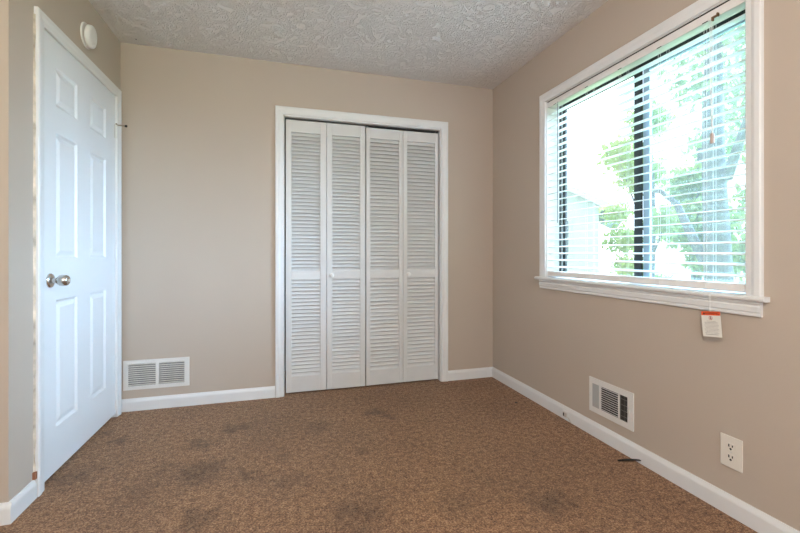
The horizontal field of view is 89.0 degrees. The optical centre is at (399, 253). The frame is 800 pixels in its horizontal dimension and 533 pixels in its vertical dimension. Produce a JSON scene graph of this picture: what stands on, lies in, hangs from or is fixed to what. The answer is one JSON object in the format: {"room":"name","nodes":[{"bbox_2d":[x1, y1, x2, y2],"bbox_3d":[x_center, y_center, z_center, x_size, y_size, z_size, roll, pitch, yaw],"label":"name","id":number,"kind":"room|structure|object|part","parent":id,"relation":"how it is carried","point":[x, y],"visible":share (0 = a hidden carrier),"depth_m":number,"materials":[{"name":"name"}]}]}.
{"room":"empty bedroom","nodes":[
{"label":"empty bedroom","id":0,"kind":"room"},
{"bbox_2d":[0,0,120,502],"bbox_3d":[-2.204,-0.172,1.981,1.085,2.440,1.152,0,0,-16],"label":"wall","id":1,"kind":"structure","parent":0,"point":[16,16],"depth_m":1.64,"materials":[{"name":"paint"}]},
{"bbox_2d":[0,480,36,525],"bbox_3d":[-2.009,1.008,1.516,0.998,0.081,0.176,0,0,-16],"label":"baseboard","id":2,"kind":"structure","parent":1,"relation":"attached to","point":[9,511],"depth_m":1.62,"materials":[{"name":"paint"}]},
{"bbox_2d":[32,6,121,496],"bbox_3d":[-1.745,-0.005,2.179,0.128,2.108,0.963,0,0,-16],"label":"door frame","id":3,"kind":"structure","parent":1,"relation":"attached to","point":[42,22],"depth_m":1.78,"materials":[{"name":"paint"}]},
{"bbox_2d":[45,30,126,480],"bbox_3d":[-1.687,0.009,2.216,0.111,2.037,0.850,0,0,-16],"label":"door","id":4,"kind":"structure","parent":1,"relation":"in","point":[80,125],"depth_m":2.11,"materials":[{"name":"white paint"}]},
{"bbox_3d":[-1.571,0.126,1.877,0.074,0.067,0.067,0,0,-16],"label":"knob","id":5,"kind":"part","parent":4,"relation":"part of","materials":[{"name":"silver metal"}]},
{"bbox_2d":[80,22,96,48],"bbox_3d":[-1.684,-1.180,2.212,0.043,0.134,0.134,0,0,-16],"label":"smoke detector","id":6,"kind":"object","parent":1,"relation":"attached to","point":[88,33],"visible":1,"depth_m":2.17,"materials":[{"name":"white plastic"}]},
{"bbox_3d":[-1.697,-1.180,2.208,0.016,0.134,0.134,0,0,-16],"label":"mounting plate","id":7,"kind":"part","parent":6,"relation":"part of","materials":[{"name":"white plastic"}]},
{"bbox_2d":[121,43,492,398],"bbox_3d":[-1.065,-0.172,2.973,3.831,2.440,0.110,0,0,-16],"label":"wall","id":8,"kind":"structure","parent":0,"point":[198,138],"depth_m":2.88,"materials":[{"name":"paint"}]},
{"bbox_2d":[123,357,188,390],"bbox_3d":[-1.639,0.812,2.742,0.394,0.195,0.009,0,0,-16],"label":"air vent","id":9,"kind":"object","parent":8,"relation":"in","point":[165,372],"visible":1,"depth_m":2.74,"materials":[{"name":"white metal"}]},
{"bbox_2d":[122,367,491,411],"bbox_3d":[-0.527,1.008,3.067,2.746,0.081,0.013,0,0,-16],"label":"baseboard","id":10,"kind":"structure","parent":8,"relation":"attached to","point":[180,400],"depth_m":2.84,"materials":[{"name":"paint"}]},
{"bbox_2d":[286,119,364,392],"bbox_3d":[-0.557,0.024,3.088,0.598,2.027,0.064,0,0,-16],"label":"door","id":11,"kind":"structure","parent":8,"relation":"in","point":[325,191],"depth_m":3.09,"materials":[{"name":"paint"}]},
{"bbox_3d":[-0.706,0.023,3.061,0.296,2.026,0.028,0,0,-16],"label":"louvered panel","id":12,"kind":"part","parent":11,"relation":"part of","materials":[{"name":"paint"}]},
{"bbox_3d":[-0.418,0.024,3.145,0.298,2.027,0.028,0,0,-16],"label":"louvered panel","id":13,"kind":"part","parent":11,"relation":"part of","materials":[{"name":"paint"}]},
{"bbox_2d":[275,105,447,397],"bbox_3d":[-0.272,-0.011,3.196,1.353,2.120,0.128,0,0,-16],"label":"trim","id":14,"kind":"structure","parent":8,"relation":"attached to","point":[291,113],"depth_m":3.16,"materials":[{"name":"paint"}]},
{"bbox_2d":[366,127,437,385],"bbox_3d":[0.026,0.027,3.259,0.603,2.018,0.064,0,0,-16],"label":"door","id":15,"kind":"structure","parent":8,"relation":"in","point":[402,245],"depth_m":3.26,"materials":[{"name":"paint"}]},
{"bbox_3d":[-0.124,0.027,3.231,0.298,2.018,0.028,0,0,-16],"label":"louvered panel","id":16,"kind":"part","parent":15,"relation":"part of","materials":[{"name":"paint"}]},
{"bbox_3d":[0.167,0.027,3.316,0.302,2.017,0.028,0,0,-16],"label":"louvered panel","id":17,"kind":"part","parent":15,"relation":"part of","materials":[{"name":"paint"}]},
{"bbox_2d":[89,0,607,88],"bbox_3d":[-0.447,-1.452,1.118,3.971,0.120,5.297,0,0,-16],"label":"ceiling","id":18,"kind":"structure","parent":0,"point":[471,43],"depth_m":2.54,"materials":[{"name":"white paint"}]},
{"bbox_2d":[284,121,433,370],"bbox_3d":[-0.355,-0.172,3.572,2.131,2.440,0.640,0,0,-16],"label":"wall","id":19,"kind":"structure","parent":0,"point":[284,121],"depth_m":3.67,"materials":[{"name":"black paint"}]},
{"bbox_2d":[0,365,757,532],"bbox_3d":[-0.447,1.108,1.118,3.971,0.120,5.297,0,0,-16],"label":"floor","id":20,"kind":"structure","parent":0,"point":[433,455],"depth_m":1.92,"materials":[{"name":"brown carpet"}]},
{"bbox_2d":[617,459,640,460],"bbox_3d":[1.145,1.036,2.032,0.104,0.022,0.008,0,0,18],"label":"strip","id":21,"kind":"object","parent":20,"relation":"on","point":[618,459],"visible":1,"depth_m":2.03,"materials":[{"name":"black"}]},
{"bbox_2d":[493,0,799,530],"bbox_3d":[1.391,-0.172,1.657,0.140,2.440,5.297,0,0,-16],"label":"wall","id":22,"kind":"structure","parent":0,"point":[689,387],"depth_m":1.92,"materials":[{"name":"paint"}]},
{"bbox_2d":[563,410,570,422],"bbox_3d":[1.040,1.019,2.533,0.014,0.057,0.080,0,0,-16],"label":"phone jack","id":23,"kind":"object","parent":22,"relation":"attached to","point":[565,413],"visible":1,"depth_m":2.54,"materials":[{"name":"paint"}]},
{"bbox_2d":[589,376,633,431],"bbox_3d":[1.144,0.814,2.220,0.016,0.195,0.307,0,0,-16],"label":"air vent","id":24,"kind":"object","parent":22,"relation":"in","point":[614,403],"visible":1,"depth_m":2.21,"materials":[{"name":"white metal"}]},
{"bbox_2d":[492,367,799,532],"bbox_3d":[1.409,1.008,1.324,0.013,0.081,4.447,0,0,-16],"label":"baseboard","id":25,"kind":"structure","parent":22,"relation":"attached to","point":[748,515],"depth_m":1.90,"materials":[{"name":"paint"}]},
{"bbox_2d":[534,0,769,317],"bbox_3d":[1.217,-0.421,2.187,0.178,1.324,1.404,0,0,-16],"label":"window","id":26,"kind":"structure","parent":22,"relation":"in","point":[749,303],"depth_m":2.04,"materials":[{"name":"paint"}]},
{"bbox_3d":[1.197,-0.401,2.461,0.014,1.175,0.625,0,0,-16],"label":"sash","id":27,"kind":"part","parent":26,"relation":"part of","materials":[{"name":"brown metal"}]},
{"bbox_2d":[547,0,744,292],"bbox_3d":[1.189,-0.430,2.173,0.074,1.174,1.222,0,0,-16],"label":"window blind","id":28,"kind":"object","parent":26,"relation":"attached to","point":[730,8],"visible":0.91,"depth_m":1.96,"materials":[{"name":"white plastic"}]},
{"bbox_3d":[1.196,0.138,2.175,0.051,0.033,1.220,0,0,-16],"label":"rail","id":29,"kind":"part","parent":28,"relation":"part of","materials":[{"name":"white plastic"}]},
{"bbox_3d":[1.300,-0.740,1.699,0.005,0.480,0.015,0,0,-16],"label":"lift cord","id":30,"kind":"part","parent":28,"relation":"part of","materials":[{"name":"white fabric"}]},
{"bbox_3d":[1.282,-0.405,2.200,0.038,1.235,1.230,0,0,-16],"label":"frame","id":31,"kind":"part","parent":26,"relation":"part of","materials":[{"name":"brown metal"}]},
{"bbox_3d":[1.378,-0.401,1.901,0.014,1.175,0.551,0,0,-16],"label":"sash","id":32,"kind":"part","parent":26,"relation":"part of","materials":[{"name":"brown"}]},
{"bbox_2d":[701,290,721,337],"bbox_3d":[1.295,0.247,1.669,0.047,0.198,0.087,0,0,-16],"label":"tag","id":33,"kind":"object","parent":26,"relation":"hanging from","point":[711,321],"visible":1,"depth_m":1.66,"materials":[{"name":"white paper"}]},
{"bbox_2d":[720,432,742,472],"bbox_3d":[1.323,0.796,1.624,0.008,0.127,0.084,0,0,-16],"label":"wall outlet","id":34,"kind":"object","parent":22,"relation":"attached to","point":[731,448],"visible":1,"depth_m":1.62,"materials":[{"name":"beige plastic"}]},
{"bbox_2d":[726,453,734,462],"bbox_3d":[1.321,0.817,1.623,0.002,0.029,0.033,0,0,-16],"label":"receptacle","id":35,"kind":"object","parent":34,"relation":"attached to","point":[730,457],"depth_m":1.62,"materials":[{"name":"white plastic"}]},
{"bbox_2d":[726,442,734,451],"bbox_3d":[1.321,0.774,1.623,0.002,0.029,0.033,0,0,-16],"label":"receptacle","id":36,"kind":"object","parent":34,"relation":"attached to","point":[730,446],"depth_m":1.62,"materials":[{"name":"white plastic"}]},
{"label":"outside","id":37,"kind":"structure","parent":0,"visible":0},
{"bbox_2d":[599,262,744,282],"bbox_3d":[26.869,1.498,18.305,58.129,0.200,100.000,0,0,-16],"label":"ground","id":38,"kind":"structure","parent":37,"point":[664,267],"depth_m":32.61,"materials":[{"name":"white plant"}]},
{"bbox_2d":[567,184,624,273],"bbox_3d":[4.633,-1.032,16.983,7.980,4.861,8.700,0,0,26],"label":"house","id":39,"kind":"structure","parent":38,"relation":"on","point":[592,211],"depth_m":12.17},
{"bbox_2d":[594,100,687,277],"bbox_3d":[5.258,-1.200,9.011,1.328,5.205,2.190,0,0,-16],"label":"tree","id":40,"kind":"object","parent":38,"relation":"on","point":[627,181],"visible":0.52,"depth_m":9.04,"materials":[{"name":"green plant"}]},
{"bbox_2d":[655,274,674,278],"bbox_3d":[6.596,0.957,10.529,1.034,0.882,1.568,0,0,-16],"label":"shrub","id":41,"kind":"object","parent":38,"relation":"on","point":[656,275],"visible":0.02,"depth_m":10.18,"materials":[{"name":"green plant"}]},
{"bbox_2d":[652,23,744,282],"bbox_3d":[5.300,-1.923,5.989,3.291,6.656,3.456,0,0,-16],"label":"tree","id":42,"kind":"object","parent":38,"relation":"on","point":[728,171],"visible":0.29,"depth_m":6.35,"materials":[{"name":"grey plant"}]},
{"bbox_2d":[656,148,744,280],"bbox_3d":[9.205,-0.898,12.374,2.387,4.611,2.651,0,0,-16],"label":"tree","id":43,"kind":"object","parent":38,"relation":"on","point":[696,197],"visible":0.31,"depth_m":12.25,"materials":[{"name":"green plant"}]},
{"bbox_2d":[680,57,744,164],"bbox_3d":[15.233,-3.745,17.312,5.743,10.298,4.506,0,0,41],"label":"tree","id":44,"kind":"object","parent":38,"relation":"on","point":[727,117],"visible":0.19,"depth_m":18.03,"materials":[{"name":"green plant"}]},
{"bbox_2d":[730,144,744,273],"bbox_3d":[9.384,-1.353,9.327,2.775,5.504,2.789,0,0,20],"label":"tree","id":45,"kind":"object","parent":38,"relation":"on","point":[741,246],"visible":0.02,"depth_m":10.12,"materials":[{"name":"green plant"}]}
]}

